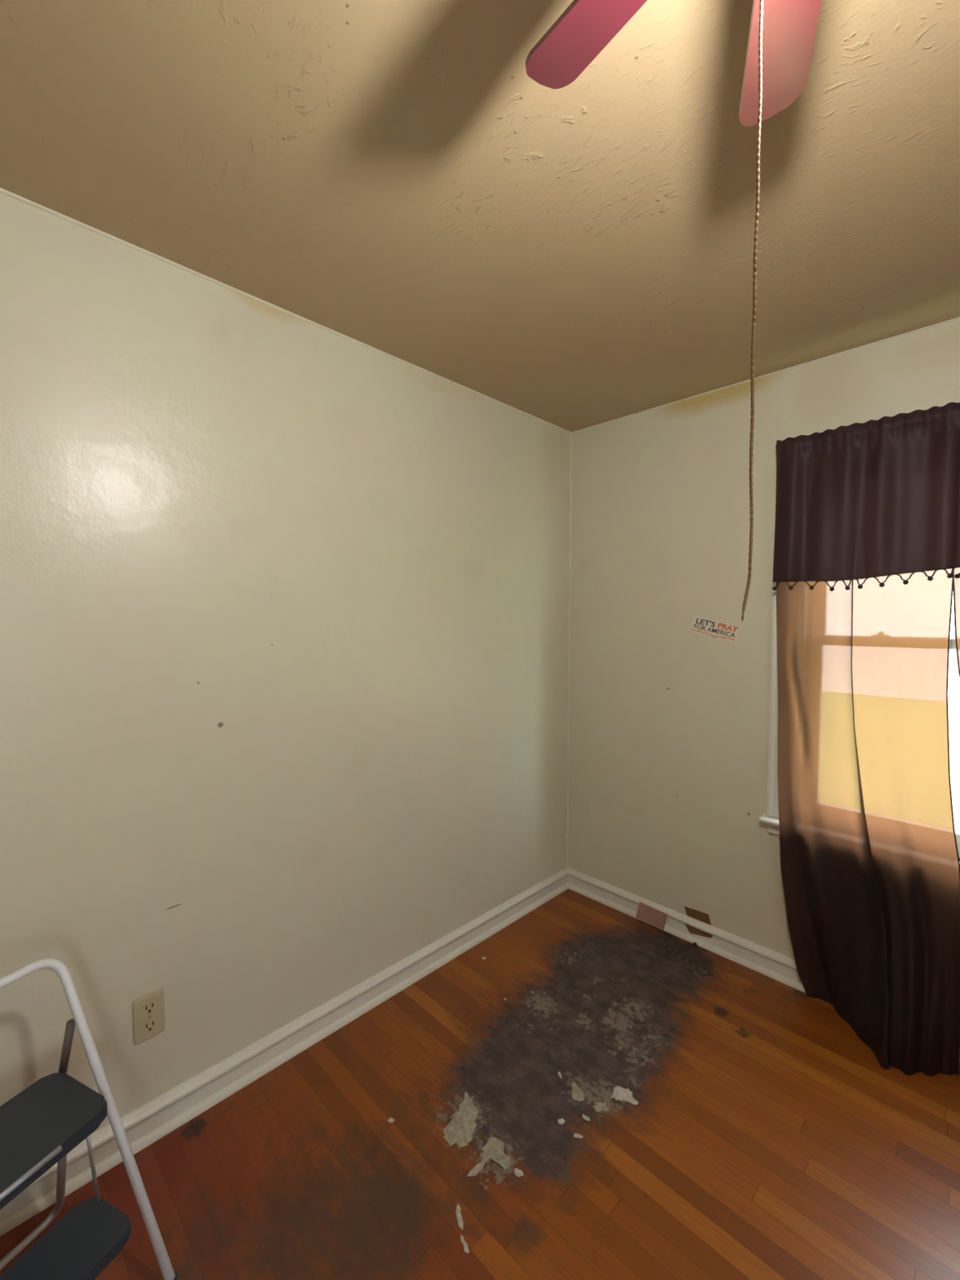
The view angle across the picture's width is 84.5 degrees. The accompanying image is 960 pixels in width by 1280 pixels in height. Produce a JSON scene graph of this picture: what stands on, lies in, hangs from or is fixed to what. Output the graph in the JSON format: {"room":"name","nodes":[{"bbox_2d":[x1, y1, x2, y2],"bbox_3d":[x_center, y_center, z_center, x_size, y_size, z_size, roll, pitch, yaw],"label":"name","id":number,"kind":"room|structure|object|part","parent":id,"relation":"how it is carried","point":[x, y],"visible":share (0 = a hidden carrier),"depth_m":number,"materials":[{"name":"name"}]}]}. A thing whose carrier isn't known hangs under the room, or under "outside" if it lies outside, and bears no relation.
{"room":"damaged room","nodes":[
{"label":"damaged room","id":0,"kind":"room"},
{"bbox_2d":[0,192,570,1134],"bbox_3d":[-0.807,0.170,1.645,0.120,2.440,3.520,3,3,45],"label":"wall","id":1,"kind":"structure","parent":0,"point":[284,597],"depth_m":1.62,"materials":[{"name":"beige paint"}]},
{"bbox_2d":[133,988,164,1044],"bbox_3d":[-0.923,1.050,1.475,0.011,0.123,0.076,3,3,45],"label":"wall outlet","id":2,"kind":"object","parent":1,"relation":"attached to","point":[148,1011],"visible":1,"depth_m":1.47,"materials":[{"name":"beige plastic"}]},
{"bbox_2d":[142,1001,155,1014],"bbox_3d":[-0.920,1.024,1.471,0.001,0.033,0.033,3,3,45],"label":"receptacle","id":3,"kind":"object","parent":2,"relation":"attached to","point":[148,1007],"depth_m":1.47,"materials":[{"name":"beige plastic"}]},
{"bbox_2d":[142,1019,156,1032],"bbox_3d":[-0.920,1.076,1.474,0.001,0.033,0.033,3,3,45],"label":"receptacle","id":4,"kind":"object","parent":2,"relation":"attached to","point":[148,1025],"depth_m":1.47,"materials":[{"name":"beige plastic"}]},
{"bbox_2d":[0,866,568,1236],"bbox_3d":[-0.756,1.342,1.641,0.030,0.099,3.520,3,3,45],"label":"baseboard","id":5,"kind":"structure","parent":1,"relation":"attached to","point":[153,1120],"depth_m":1.68,"materials":[{"name":"white paint"}]},
{"bbox_2d":[0,187,571,433],"bbox_3d":[-0.759,-1.043,1.550,0.007,0.007,3.520,3,3,45],"label":"trim","id":6,"kind":"structure","parent":1,"relation":"attached to","point":[2,190],"depth_m":1.57,"materials":[{"name":"beige paint"}]},
{"bbox_2d":[566,433,572,866],"bbox_3d":[0.480,0.073,2.841,0.005,2.341,0.005,3,3,45],"label":"trim","id":7,"kind":"structure","parent":1,"relation":"attached to","point":[571,433],"depth_m":2.84,"materials":[{"name":"beige paint"}]},
{"bbox_2d":[0,0,959,431],"bbox_3d":[0.314,-1.050,0.476,3.280,0.100,3.760,3,3,45],"label":"ceiling","id":8,"kind":"structure","parent":0,"point":[393,177],"depth_m":1.16,"materials":[{"name":"beige paint"}]},
{"bbox_2d":[525,0,821,621],"bbox_3d":[0.320,-0.509,0.506,0.748,0.982,0.708,3,3,45],"label":"ceiling fan","id":9,"kind":"object","parent":8,"relation":"hanging from","point":[782,34],"visible":1,"depth_m":0.73,"materials":[{"name":"pink metal"}]},
{"bbox_3d":[0.172,-0.828,0.682,0.093,0.029,0.271,-2,3,-38],"label":"blade","id":10,"kind":"part","parent":9,"relation":"part of","materials":[{"name":"red laminate"}]},
{"bbox_3d":[0.284,-0.399,0.531,0.025,0.760,0.006,1,3,19],"label":"pull chain","id":11,"kind":"part","parent":9,"relation":"part of","materials":[{"name":"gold metal"}]},
{"bbox_3d":[0.410,-0.829,0.716,0.093,0.029,0.271,1,3,22],"label":"blade","id":12,"kind":"part","parent":9,"relation":"part of","materials":[{"name":"red laminate"}]},
{"bbox_2d":[0,888,959,1279],"bbox_3d":[0.308,1.438,0.581,3.040,0.001,3.520,3,3,45],"label":"floor","id":13,"kind":"structure","parent":0,"point":[763,1139],"depth_m":1.47,"materials":[{"name":"brown wood"}]},
{"bbox_2d":[0,958,178,1279],"bbox_3d":[-0.932,1.066,0.992,0.416,0.709,0.489,1,3,23],"label":"step stool","id":14,"kind":"object","parent":13,"relation":"on","point":[42,1123],"visible":1,"depth_m":1.10,"materials":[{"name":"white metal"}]},
{"bbox_3d":[-1.036,1.216,1.043,0.191,0.398,0.452,1,3,23],"label":"frame","id":15,"kind":"part","parent":14,"relation":"part of","materials":[{"name":"grey metal"}]},
{"bbox_3d":[-0.834,1.110,1.134,0.035,0.196,0.007,0,2,6],"label":"link rod","id":16,"kind":"part","parent":14,"relation":"part of","materials":[{"name":"grey metal"}]},
{"bbox_2d":[387,1117,395,1122],"bbox_3d":[-0.257,1.395,1.537,0.021,0.003,0.015,1,2,11],"label":"crumb","id":17,"kind":"object","parent":13,"relation":"on","point":[390,1119],"visible":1,"depth_m":1.53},
{"bbox_2d":[455,1203,462,1229],"bbox_3d":[-0.051,1.406,1.290,0.014,0.003,0.061,0,2,-13],"label":"crumb","id":18,"kind":"object","parent":13,"relation":"on","point":[459,1216],"visible":1,"depth_m":1.29,"materials":[{"name":"beige"}]},
{"bbox_2d":[443,1091,478,1146],"bbox_3d":[-0.044,1.392,1.539,0.089,0.009,0.171,1,3,23],"label":"adhesive patch","id":19,"kind":"object","parent":13,"relation":"on","point":[460,1130],"visible":1,"depth_m":1.52,"materials":[{"name":"beige"}]},
{"bbox_2d":[460,1234,469,1253],"bbox_3d":[-0.036,1.408,1.234,0.012,0.004,0.042,-1,3,-25],"label":"crumb","id":20,"kind":"object","parent":13,"relation":"on","point":[462,1239],"visible":1,"depth_m":1.23,"materials":[{"name":"beige"}]},
{"bbox_2d":[466,1136,511,1176],"bbox_3d":[0.034,1.398,1.419,0.088,0.008,0.128,1,3,28],"label":"adhesive patch","id":21,"kind":"object","parent":13,"relation":"on","point":[493,1149],"visible":1,"depth_m":1.43,"materials":[{"name":"beige"}]},
{"bbox_2d":[514,1168,523,1177],"bbox_3d":[0.102,1.402,1.393,0.024,0.003,0.022,0,2,-10],"label":"crumb","id":22,"kind":"object","parent":13,"relation":"on","point":[517,1172],"visible":1,"depth_m":1.39,"materials":[{"name":"beige"}]},
{"bbox_2d":[557,1117,564,1124],"bbox_3d":[0.236,1.396,1.535,0.019,0.003,0.022,3,3,45],"label":"crumb","id":23,"kind":"object","parent":13,"relation":"on","point":[561,1121],"visible":1,"depth_m":1.53,"materials":[{"name":"beige"}]},
{"bbox_2d":[571,1081,584,1101],"bbox_3d":[0.301,1.391,1.631,0.039,0.005,0.069,0,2,5],"label":"flake","id":24,"kind":"object","parent":13,"relation":"on","point":[576,1093],"visible":1,"depth_m":1.62,"materials":[{"name":"beige paint"}]},
{"bbox_2d":[573,1133,583,1138],"bbox_3d":[0.278,1.398,1.491,0.028,0.003,0.014,1,3,17],"label":"crumb","id":25,"kind":"object","parent":13,"relation":"on","point":[575,1135],"visible":1,"depth_m":1.49,"materials":[{"name":"beige"}]},
{"bbox_2d":[582,1114,590,1120],"bbox_3d":[0.310,1.396,1.545,0.028,0.003,0.014,2,3,34],"label":"crumb","id":26,"kind":"object","parent":13,"relation":"on","point":[584,1116],"visible":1,"depth_m":1.54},
{"bbox_2d":[593,1101,608,1111],"bbox_3d":[0.361,1.394,1.583,0.044,0.004,0.037,0,2,-12],"label":"flake","id":27,"kind":"object","parent":13,"relation":"on","point":[599,1106],"visible":1,"depth_m":1.58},
{"bbox_2d":[609,1085,638,1104],"bbox_3d":[0.442,1.389,1.621,0.084,0.010,0.052,1,2,16],"label":"flake","id":28,"kind":"object","parent":13,"relation":"on","point":[619,1093],"visible":1,"depth_m":1.61,"materials":[{"name":"white paint"}]},
{"bbox_2d":[690,942,697,947],"bbox_3d":[0.956,1.356,2.358,0.033,0.017,0.019,1,3,27],"label":"lump","id":29,"kind":"object","parent":13,"relation":"on","point":[693,944],"visible":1,"depth_m":2.35,"materials":[{"name":"black"}]},
{"bbox_2d":[568,319,959,959],"bbox_3d":[1.597,0.168,1.816,3.280,2.440,0.120,3,3,45],"label":"wall","id":30,"kind":"structure","parent":0,"point":[668,722],"depth_m":2.38,"materials":[{"name":"beige paint"}]},
{"bbox_2d":[684,906,711,924],"bbox_3d":[0.982,1.241,2.388,0.123,0.045,0.001,3,3,45],"label":"tape","id":31,"kind":"object","parent":30,"relation":"attached to","point":[700,916],"visible":1,"depth_m":2.38,"materials":[{"name":"brown paper"}]},
{"bbox_2d":[690,616,740,643],"bbox_3d":[1.020,-0.048,2.299,0.211,0.115,0.001,3,3,45],"label":"sticker","id":32,"kind":"object","parent":30,"relation":"attached to","point":[704,626],"visible":1,"depth_m":2.30,"materials":[{"name":"beige paper"}]},
{"bbox_2d":[567,866,959,1061],"bbox_3d":[1.542,1.340,1.812,3.040,0.099,0.030,3,3,45],"label":"baseboard","id":33,"kind":"structure","parent":30,"relation":"attached to","point":[782,968],"depth_m":2.35,"materials":[{"name":"white paint"}]},
{"bbox_2d":[635,902,666,930],"bbox_3d":[0.814,1.312,2.513,0.150,0.085,0.015,3,3,45],"label":"scrap","id":34,"kind":"object","parent":33,"relation":"attached to","point":[655,917],"visible":1,"depth_m":2.51,"materials":[{"name":"pink paper"}]},
{"bbox_2d":[684,924,712,937],"bbox_3d":[0.981,1.315,2.372,0.127,0.034,0.001,3,3,45],"label":"tape","id":35,"kind":"object","parent":33,"relation":"attached to","point":[691,930],"visible":1,"depth_m":2.38,"materials":[{"name":"brown paper"}]},
{"bbox_2d":[571,316,959,433],"bbox_3d":[1.556,-1.046,1.721,3.040,0.005,0.005,3,3,45],"label":"trim","id":36,"kind":"structure","parent":30,"relation":"attached to","point":[956,318],"depth_m":2.06,"materials":[{"name":"beige paint"}]},
{"bbox_2d":[759,448,959,860],"bbox_3d":[1.606,0.028,1.791,1.122,1.554,0.215,3,3,45],"label":"window","id":37,"kind":"structure","parent":30,"relation":"in","point":[771,818],"depth_m":2.13,"materials":[{"name":"white paint"}]},
{"bbox_3d":[1.211,-0.023,2.095,0.098,1.479,0.019,3,3,45],"label":"casing","id":38,"kind":"part","parent":37,"relation":"part of","materials":[{"name":"white paint"}]},
{"bbox_3d":[1.562,0.746,1.779,1.122,0.022,0.095,3,3,45],"label":"sill","id":39,"kind":"part","parent":37,"relation":"part of","materials":[{"name":"white paint"}]},
{"bbox_3d":[1.606,0.358,1.805,0.872,0.727,0.034,3,3,45],"label":"sash","id":40,"kind":"part","parent":37,"relation":"part of","materials":[{"name":"white paint"}]},
{"bbox_3d":[1.541,-0.726,1.690,1.066,0.037,0.053,3,3,45],"label":"curtain rod","id":41,"kind":"object","parent":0,"visible":0},
{"bbox_2d":[772,402,959,591],"bbox_3d":[1.328,-0.469,1.859,0.535,0.588,0.031,3,3,45],"label":"valance","id":42,"kind":"object","parent":41,"relation":"hanging from","point":[870,499],"visible":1,"depth_m":1.84,"materials":[{"name":"fabric"}]},
{"bbox_2d":[776,568,959,1075],"bbox_3d":[1.303,0.333,1.835,0.594,2.101,0.214,3,3,45],"label":"sheer curtain","id":43,"kind":"object","parent":41,"relation":"hanging from","point":[870,862],"visible":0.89,"depth_m":1.84,"materials":[{"name":"brown fabric"}]},
{"bbox_2d":[951,567,959,679],"bbox_3d":[1.658,0.349,1.489,0.540,2.101,0.171,3,3,45],"label":"sheer curtain","id":44,"kind":"object","parent":41,"relation":"hanging from","point":[956,582],"visible":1,"depth_m":1.69,"materials":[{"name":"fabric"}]},
{"bbox_2d":[954,469,959,578],"bbox_3d":[1.695,-0.460,1.482,0.530,0.572,0.028,2,3,45],"label":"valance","id":45,"kind":"object","parent":41,"relation":"hanging from","point":[957,554],"visible":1,"depth_m":1.67,"materials":[{"name":"fabric"}]},
{"bbox_3d":[1.695,-0.475,1.480,0.527,0.543,0.028,3,3,45],"label":"panel","id":46,"kind":"part","parent":45,"relation":"part of","materials":[{"name":"fabric"}]}
]}

